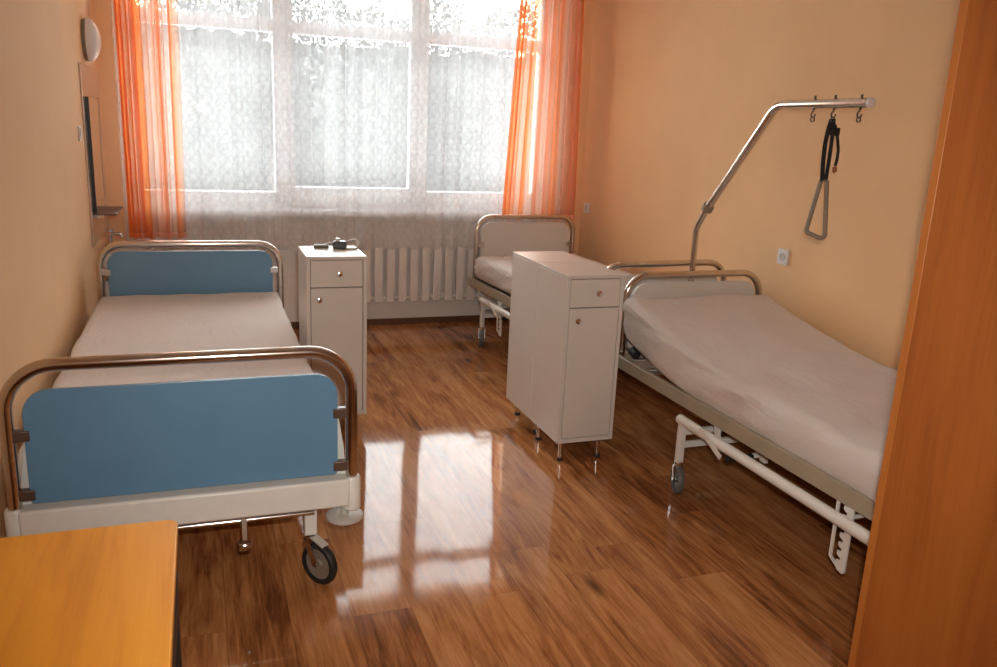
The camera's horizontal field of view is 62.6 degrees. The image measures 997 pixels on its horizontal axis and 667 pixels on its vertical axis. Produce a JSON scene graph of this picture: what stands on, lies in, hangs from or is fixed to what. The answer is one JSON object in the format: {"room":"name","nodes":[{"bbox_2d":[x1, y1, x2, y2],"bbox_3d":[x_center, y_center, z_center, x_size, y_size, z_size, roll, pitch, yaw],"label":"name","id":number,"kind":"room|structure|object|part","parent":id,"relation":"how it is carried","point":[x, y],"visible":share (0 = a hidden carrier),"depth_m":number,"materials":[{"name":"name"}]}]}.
{"room":"hospital room","nodes":[
{"label":"hospital room","id":0,"kind":"room"},
{"bbox_2d":[0,0,108,537],"bbox_3d":[-1.602,-0.572,2.291,0.200,2.950,7.620,-3,15,-20],"label":"wall","id":1,"kind":"structure","parent":0,"point":[48,283],"depth_m":3.36,"materials":[{"name":"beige paint"}]},
{"bbox_2d":[78,126,82,140],"bbox_3d":[-2.291,-1.094,4.490,0.014,0.080,0.080,-3,15,-20],"label":"light switch","id":2,"kind":"object","parent":1,"relation":"attached to","point":[80,137],"visible":1,"depth_m":4.46,"materials":[{"name":"plastic"}]},
{"bbox_2d":[81,17,100,61],"bbox_3d":[-2.411,-1.741,4.866,0.091,0.252,0.252,-3,15,-20],"label":"wall lamp","id":3,"kind":"object","parent":1,"relation":"attached to","point":[90,35],"visible":1,"depth_m":4.78,"materials":[{"name":"white glass"}]},
{"bbox_2d":[78,62,108,246],"bbox_3d":[-2.516,-1.122,5.114,0.010,1.040,0.900,-3,15,-20],"label":"trim","id":4,"kind":"structure","parent":1,"relation":"attached to","point":[88,76],"depth_m":4.90,"materials":[{"name":"wood"}]},
{"bbox_2d":[84,96,104,212],"bbox_3d":[-2.457,-1.096,5.000,0.020,0.664,0.498,-3,15,-20],"label":"wall mirror","id":5,"kind":"object","parent":1,"relation":"attached to","point":[91,104],"visible":1,"depth_m":4.91,"materials":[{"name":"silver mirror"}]},
{"bbox_2d":[94,206,122,217],"bbox_3d":[-2.424,-0.755,5.104,0.124,0.026,0.480,-3,15,-20],"label":"glass shelf","id":6,"kind":"object","parent":1,"relation":"attached to","point":[105,210],"visible":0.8,"depth_m":5.04,"materials":[{"name":"clear glass"}]},
{"bbox_2d":[107,229,123,243],"bbox_3d":[-2.432,-0.599,5.208,0.093,0.135,0.036,-3,15,-19],"label":"tap","id":7,"kind":"object","parent":1,"relation":"attached to","point":[108,230],"depth_m":5.19,"materials":[{"name":"metal"}]},
{"bbox_2d":[91,0,594,321],"bbox_3d":[-1.032,-1.536,6.223,3.580,2.950,0.330,-3,15,-20],"label":"wall","id":8,"kind":"structure","parent":0,"point":[103,16],"depth_m":6.44,"materials":[{"name":"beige paint"}]},
{"bbox_2d":[126,0,550,217],"bbox_3d":[-1.058,-1.752,5.999,3.140,1.765,0.245,-3,15,-20],"label":"window","id":9,"kind":"structure","parent":8,"relation":"in","point":[287,198],"depth_m":6.09,"materials":[{"name":"plastic"}]},
{"bbox_3d":[-2.075,-1.025,5.912,0.905,0.010,0.054,-3,15,-19],"label":"sash rail","id":10,"kind":"part","parent":9,"relation":"part of","materials":[{"name":"plastic"}]},
{"bbox_3d":[-1.083,-0.902,6.176,3.140,0.030,0.169,-3,15,-19],"label":"sill","id":11,"kind":"part","parent":9,"relation":"part of","materials":[{"name":"plastic"}]},
{"bbox_3d":[-1.111,-1.087,6.248,0.860,0.050,0.054,-3,15,-19],"label":"sash rail","id":12,"kind":"part","parent":9,"relation":"part of","materials":[{"name":"plastic"}]},
{"bbox_3d":[-0.156,-1.120,6.589,0.900,0.030,0.054,-3,15,-19],"label":"sash rail","id":13,"kind":"part","parent":9,"relation":"part of","materials":[{"name":"plastic"}]},
{"bbox_2d":[291,315,499,327],"bbox_3d":[-1.037,-0.088,6.419,3.580,0.048,0.016,-3,15,-20],"label":"baseboard","id":14,"kind":"structure","parent":8,"relation":"attached to","point":[385,321],"depth_m":6.56,"materials":[{"name":"brown wood"}]},
{"bbox_2d":[358,247,494,302],"bbox_3d":[-0.537,-0.519,6.423,1.480,0.525,0.130,-3,15,-20],"label":"radiator","id":15,"kind":"object","parent":8,"relation":"attached to","point":[390,296],"visible":0.52,"depth_m":6.34,"materials":[{"name":"metal"}]},
{"bbox_2d":[177,320,871,666],"bbox_3d":[0.111,0.837,3.296,3.980,0.120,7.620,-3,15,-20],"label":"floor","id":16,"kind":"structure","parent":0,"point":[472,545],"depth_m":3.08,"materials":[{"name":"brown wood"}]},
{"bbox_2d":[0,520,181,666],"bbox_3d":[-0.756,0.872,1.218,0.537,0.750,0.996,-3,15,-20],"label":"side table","id":17,"kind":"object","parent":16,"relation":"on","point":[108,596],"visible":1,"depth_m":1.39,"materials":[{"name":"orange wood"}]},
{"bbox_3d":[-0.676,0.764,1.710,0.036,0.726,0.036,-3,15,-19],"label":"leg","id":18,"kind":"part","parent":17,"relation":"part of","materials":[{"name":"brown wood"}]},
{"bbox_2d":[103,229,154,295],"bbox_3d":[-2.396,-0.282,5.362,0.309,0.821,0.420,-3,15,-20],"label":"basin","id":19,"kind":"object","parent":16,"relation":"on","point":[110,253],"visible":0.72,"depth_m":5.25,"materials":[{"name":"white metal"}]},
{"bbox_3d":[-2.388,-0.453,5.319,0.309,0.195,0.420,-3,15,-19],"label":"basin bowl","id":20,"kind":"part","parent":19,"relation":"part of","materials":[{"name":"ceramic"}]},
{"bbox_2d":[0,240,362,584],"bbox_3d":[-1.349,0.177,3.643,1.062,0.862,2.492,-3,15,-20],"label":"hospital bed","id":21,"kind":"object","parent":16,"relation":"on","point":[193,454],"visible":0.69,"depth_m":2.52,"materials":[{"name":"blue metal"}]},
{"bbox_2d":[4,505,24,536],"bbox_3d":[-1.411,0.567,2.403,0.060,0.119,0.060,-3,15,-19],"label":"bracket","id":22,"kind":"object","parent":21,"relation":"attached to","point":[14,516],"depth_m":2.37,"materials":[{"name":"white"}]},
{"bbox_3d":[-1.384,0.406,2.407,0.044,0.219,0.020,-3,15,-19],"label":"corner plate","id":23,"kind":"part","parent":21,"relation":"part of","materials":[{"name":"white metal"}]},
{"bbox_2d":[18,292,312,484],"bbox_3d":[-1.370,0.118,3.648,0.967,0.148,2.311,-3,15,-20],"label":"mattress","id":24,"kind":"object","parent":21,"relation":"on","point":[128,324],"visible":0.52,"depth_m":3.80,"materials":[{"name":"white fabric"}]},
{"bbox_3d":[-0.938,0.275,2.498,1.017,0.456,0.039,-3,15,-19],"label":"foot rail","id":25,"kind":"part","parent":21,"relation":"part of","materials":[{"name":"silver metal"}]},
{"bbox_3d":[-0.941,0.311,2.506,0.889,0.345,0.018,-3,15,-19],"label":"footboard","id":26,"kind":"part","parent":21,"relation":"part of","materials":[{"name":"blue plastic"}]},
{"bbox_3d":[-1.751,-0.289,4.706,1.005,0.490,0.037,-3,15,-19],"label":"head rail","id":27,"kind":"part","parent":21,"relation":"part of","materials":[{"name":"silver metal"}]},
{"bbox_3d":[-1.751,-0.299,4.704,0.881,0.352,0.018,-3,15,-19],"label":"headboard","id":28,"kind":"part","parent":21,"relation":"part of","materials":[{"name":"blue laminate"}]},
{"bbox_3d":[-0.997,0.618,2.623,0.802,0.018,0.018,-3,15,-19],"label":"pedal rod","id":29,"kind":"part","parent":21,"relation":"part of","materials":[{"name":"metal"}]},
{"bbox_3d":[-0.641,0.601,2.788,0.042,0.169,0.042,-3,15,-19],"label":"leg","id":30,"kind":"part","parent":21,"relation":"part of","materials":[{"name":"white metal"}]},
{"bbox_3d":[-0.528,0.368,2.710,0.044,0.219,0.020,-3,15,-19],"label":"corner plate","id":31,"kind":"part","parent":21,"relation":"part of","materials":[{"name":"white metal"}]},
{"bbox_2d":[343,473,360,510],"bbox_3d":[-0.490,0.526,2.729,0.060,0.119,0.060,-3,15,-19],"label":"socket","id":32,"kind":"object","parent":21,"relation":"attached to","point":[351,481],"depth_m":2.70,"materials":[{"name":"white plastic"}]},
{"bbox_2d":[298,246,366,414],"bbox_3d":[-0.852,0.031,4.207,0.292,0.912,0.380,-3,15,-20],"label":"locker","id":33,"kind":"object","parent":16,"relation":"on","point":[332,282],"visible":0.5,"depth_m":4.03,"materials":[{"name":"white laminate"}]},
{"bbox_3d":[-0.784,-0.291,3.976,0.250,0.130,0.014,-3,15,-19],"label":"drawer","id":34,"kind":"part","parent":33,"relation":"part of","materials":[{"name":"white laminate"}]},
{"bbox_2d":[314,238,359,249],"bbox_3d":[-0.825,-0.461,4.188,0.233,0.052,0.098,0,14,-12],"label":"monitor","id":35,"kind":"object","parent":33,"relation":"on","point":[337,243],"visible":1,"depth_m":4.18,"materials":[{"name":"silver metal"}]},
{"bbox_3d":[-0.815,-0.457,4.203,0.070,0.036,0.060,0,14,-12],"label":"casing","id":36,"kind":"part","parent":35,"relation":"part of","materials":[{"name":"grey plastic"}]},
{"bbox_3d":[-0.801,0.084,4.071,0.250,0.634,0.014,-3,15,-19],"label":"door","id":37,"kind":"part","parent":33,"relation":"part of","materials":[{"name":"white laminate"}]},
{"bbox_2d":[506,251,589,432],"bbox_3d":[0.249,0.040,4.369,0.292,0.912,0.380,-3,15,-20],"label":"locker","id":38,"kind":"object","parent":16,"relation":"on","point":[525,264],"visible":0.44,"depth_m":4.28,"materials":[{"name":"white laminate"}]},
{"bbox_2d":[530,262,624,460],"bbox_3d":[0.378,0.135,4.016,0.292,0.912,0.380,-3,15,-20],"label":"locker","id":39,"kind":"object","parent":16,"relation":"on","point":[579,305],"visible":1,"depth_m":3.88,"materials":[{"name":"white laminate"}]},
{"bbox_3d":[0.208,0.491,4.208,0.036,0.082,0.036,-3,15,-19],"label":"leg","id":40,"kind":"part","parent":39,"relation":"part of","materials":[{"name":"metal"}]},
{"bbox_3d":[0.300,0.558,3.956,0.036,0.082,0.036,-3,15,-19],"label":"leg","id":41,"kind":"part","parent":39,"relation":"part of","materials":[{"name":"metal"}]},
{"bbox_3d":[0.429,0.188,3.879,0.250,0.634,0.014,-3,15,-19],"label":"door","id":42,"kind":"part","parent":39,"relation":"part of","materials":[{"name":"white laminate"}]},
{"bbox_3d":[0.446,-0.187,3.785,0.250,0.130,0.014,-3,15,-19],"label":"drawer","id":43,"kind":"part","parent":39,"relation":"part of","materials":[{"name":"white laminate"}]},
{"bbox_3d":[0.484,0.550,4.021,0.036,0.082,0.036,-3,15,-19],"label":"leg","id":44,"kind":"part","parent":39,"relation":"part of","materials":[{"name":"metal"}]},
{"bbox_2d":[467,214,726,351],"bbox_3d":[0.555,-0.240,5.538,1.048,0.911,1.969,-3,15,-22],"label":"hospital bed","id":45,"kind":"object","parent":16,"relation":"on","point":[496,238],"visible":0.39,"depth_m":6.21,"materials":[{"name":"silver metal"}]},
{"bbox_3d":[-0.116,-0.139,5.904,0.030,0.197,0.030,-3,15,-22],"label":"leg","id":46,"kind":"part","parent":45,"relation":"part of","materials":[{"name":"white metal"}]},
{"bbox_3d":[0.148,-0.169,5.384,0.026,0.062,1.965,-3,15,-22],"label":"rail","id":47,"kind":"part","parent":45,"relation":"part of","materials":[{"name":"beige metal"}]},
{"bbox_3d":[-0.042,-0.168,5.647,0.008,0.085,0.167,-3,15,-22],"label":"foot lever","id":48,"kind":"part","parent":45,"relation":"part of","materials":[{"name":"white metal"}]},
{"bbox_3d":[0.365,-0.339,5.999,0.820,0.020,0.808,-3,15,-22],"label":"backrest frame","id":49,"kind":"part","parent":45,"relation":"part of","materials":[{"name":"metal"}]},
{"bbox_3d":[0.205,-0.650,6.345,0.850,0.541,0.036,-3,15,-22],"label":"head rail","id":50,"kind":"part","parent":45,"relation":"part of","materials":[{"name":"silver metal"}]},
{"bbox_3d":[0.206,-0.665,6.341,0.750,0.391,0.018,-3,15,-22],"label":"headboard","id":51,"kind":"part","parent":45,"relation":"part of","materials":[{"name":"grey laminate"}]},
{"bbox_2d":[474,254,632,293],"bbox_3d":[0.559,-0.312,5.520,0.897,0.179,1.855,-3,15,-22],"label":"mattress","id":52,"kind":"object","parent":45,"relation":"on","point":[496,271],"visible":0.1,"depth_m":5.85,"materials":[{"name":"white fabric"}]},
{"bbox_3d":[0.930,-0.169,4.650,0.850,0.498,0.036,-3,15,-22],"label":"foot rail","id":53,"kind":"part","parent":45,"relation":"part of","materials":[{"name":"silver metal"}]},
{"bbox_3d":[0.930,-0.174,4.649,0.730,0.330,0.018,-3,15,-22],"label":"footboard","id":54,"kind":"part","parent":45,"relation":"part of","materials":[{"name":"grey laminate"}]},
{"bbox_2d":[618,94,875,573],"bbox_3d":[1.374,-0.091,3.402,1.048,1.735,2.118,-3,15,-20],"label":"hospital bed","id":55,"kind":"object","parent":16,"relation":"on","point":[633,362],"depth_m":3.43,"materials":[{"name":"silver metal"}]},
{"bbox_3d":[0.691,0.099,4.168,0.044,0.053,0.060,-3,15,-19],"label":"star knob","id":56,"kind":"part","parent":55,"relation":"part of","materials":[{"name":"black plastic"}]},
{"bbox_3d":[1.018,0.108,4.444,0.844,0.050,0.024,-3,15,-19],"label":"rail","id":57,"kind":"part","parent":55,"relation":"part of","materials":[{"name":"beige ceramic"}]},
{"bbox_3d":[1.013,0.170,4.127,0.671,0.085,0.154,3,14,2],"label":"lifting arm","id":58,"kind":"part","parent":55,"relation":"part of","materials":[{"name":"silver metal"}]},
{"bbox_3d":[0.805,0.478,3.619,0.030,0.197,0.030,-3,15,-19],"label":"leg","id":59,"kind":"part","parent":55,"relation":"part of","materials":[{"name":"white metal"}]},
{"bbox_3d":[1.035,-0.107,4.370,0.750,0.344,0.018,-3,15,-19],"label":"headboard","id":60,"kind":"part","parent":55,"relation":"part of","materials":[{"name":"grey laminate"}]},
{"bbox_3d":[1.034,-0.092,4.374,0.850,0.494,0.036,-3,15,-19],"label":"head rail","id":61,"kind":"part","parent":55,"relation":"part of","materials":[{"name":"silver metal"}]},
{"bbox_3d":[1.046,-0.262,4.321,0.031,0.909,0.142,-3,15,-19],"label":"trapeze post","id":62,"kind":"part","parent":55,"relation":"part of","materials":[{"name":"silver metal"}]},
{"bbox_3d":[0.867,0.449,3.360,0.008,0.085,0.167,-3,15,-19],"label":"foot lever","id":63,"kind":"part","parent":55,"relation":"part of","materials":[{"name":"white metal"}]},
{"bbox_3d":[0.933,0.369,3.390,0.026,0.062,2.010,-3,15,-19],"label":"rail","id":64,"kind":"part","parent":55,"relation":"part of","materials":[{"name":"white metal"}]},
{"bbox_2d":[623,294,897,501],"bbox_3d":[1.357,0.182,3.495,0.914,0.337,1.917,-3,15,-20],"label":"mattress","id":65,"kind":"object","parent":55,"relation":"on","point":[746,357],"visible":0.78,"depth_m":3.50,"materials":[{"name":"white fabric"}]},
{"bbox_3d":[1.247,-0.768,3.689,0.039,0.550,1.028,-3,15,-19],"label":"trapeze arm","id":66,"kind":"part","parent":55,"relation":"part of","materials":[{"name":"silver metal"}]},
{"bbox_3d":[1.353,-0.640,3.416,0.096,0.498,0.045,12,17,33],"label":"trapeze handle","id":67,"kind":"part","parent":55,"relation":"part of","materials":[{"name":"grey plastic"}]},
{"bbox_2d":[848,0,996,666],"bbox_3d":[1.683,0.081,1.926,1.300,2.150,0.591,-3,15,-20],"label":"wardrobe","id":68,"kind":"object","parent":16,"relation":"on","point":[928,596],"visible":1,"depth_m":1.85,"materials":[{"name":"orange wood"}]},
{"bbox_2d":[578,0,959,369],"bbox_3d":[1.958,-0.730,3.553,0.200,2.950,7.620,-3,15,-20],"label":"wall","id":69,"kind":"structure","parent":0,"point":[678,89],"depth_m":4.46,"materials":[{"name":"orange paint"}]},
{"bbox_2d":[584,202,589,213],"bbox_3d":[0.718,-1.025,6.688,0.015,0.084,0.084,-3,15,-20],"label":"wall socket","id":70,"kind":"object","parent":69,"relation":"attached to","point":[586,205],"visible":1,"depth_m":6.68,"materials":[{"name":"plastic"}]},
{"bbox_2d":[777,248,789,264],"bbox_3d":[1.541,-0.416,4.442,0.015,0.084,0.084,-3,15,-20],"label":"wall socket","id":71,"kind":"object","parent":69,"relation":"attached to","point":[783,254],"visible":1,"depth_m":4.43,"materials":[{"name":"plastic"}]},
{"bbox_3d":[0.244,-2.138,2.547,3.980,0.120,7.620,-3,15,-20],"label":"ceiling","id":72,"kind":"structure","parent":0,"visible":0},
{"bbox_2d":[114,0,185,239],"bbox_3d":[-2.247,-1.719,5.272,0.381,2.229,0.074,-3,15,-20],"label":"curtain","id":73,"kind":"object","parent":72,"relation":"hanging from","point":[120,7],"visible":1,"depth_m":5.33,"materials":[{"name":"orange fabric"}]},
{"bbox_2d":[124,109,567,250],"bbox_3d":[-0.940,-1.752,5.841,3.276,2.329,0.042,-3,15,-20],"label":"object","id":74,"kind":"object","parent":72,"relation":"hanging from","point":[284,233],"visible":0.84,"depth_m":5.99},
{"bbox_2d":[502,0,584,220],"bbox_3d":[0.353,-1.902,6.172,0.620,2.089,0.078,-3,15,-20],"label":"curtain","id":75,"kind":"object","parent":72,"relation":"hanging from","point":[509,185],"visible":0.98,"depth_m":6.21,"materials":[{"name":"orange fabric"}]},
{"label":"outside","id":76,"kind":"structure","parent":0,"visible":0},
{"bbox_3d":[-6.621,-3.852,33.169,70.000,0.200,53.300,-3,15,-20],"label":"ground","id":77,"kind":"structure","parent":76,"visible":0},
{"bbox_2d":[139,0,236,189],"bbox_3d":[-10.864,-5.596,20.869,8.123,8.849,5.605,-3,15,-20],"label":"tree","id":78,"kind":"object","parent":77,"relation":"on","point":[165,177],"visible":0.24,"depth_m":21.89,"materials":[{"name":"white plant"}]},
{"bbox_2d":[172,0,391,190],"bbox_3d":[-6.067,-5.948,23.122,5.605,8.849,8.123,3,14,0],"label":"tree","id":79,"kind":"object","parent":77,"relation":"on","point":[262,88],"visible":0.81,"depth_m":23.03,"materials":[{"name":"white plant"}]},
{"bbox_2d":[139,0,538,211],"bbox_3d":[-2.696,-8.907,33.405,36.267,9.911,3.336,-3,15,-20],"label":"thicket","id":80,"kind":"object","parent":77,"relation":"on","point":[156,42],"visible":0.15,"depth_m":31.48,"materials":[{"name":"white plant"}]},
{"bbox_2d":[331,0,530,211],"bbox_3d":[-1.423,-6.029,23.711,5.178,9.112,6.331,8,15,21],"label":"tree","id":81,"kind":"object","parent":77,"relation":"on","point":[450,142],"visible":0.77,"depth_m":23.52,"materials":[{"name":"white plant"}]},
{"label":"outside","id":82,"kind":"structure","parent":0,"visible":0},
{"bbox_2d":[142,24,535,211],"bbox_3d":[-7.943,-11.497,43.428,65.000,9.692,20.000,-3,15,-20],"label":"hillside","id":83,"kind":"structure","parent":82,"point":[340,177],"depth_m":38.42,"materials":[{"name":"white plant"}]}
]}

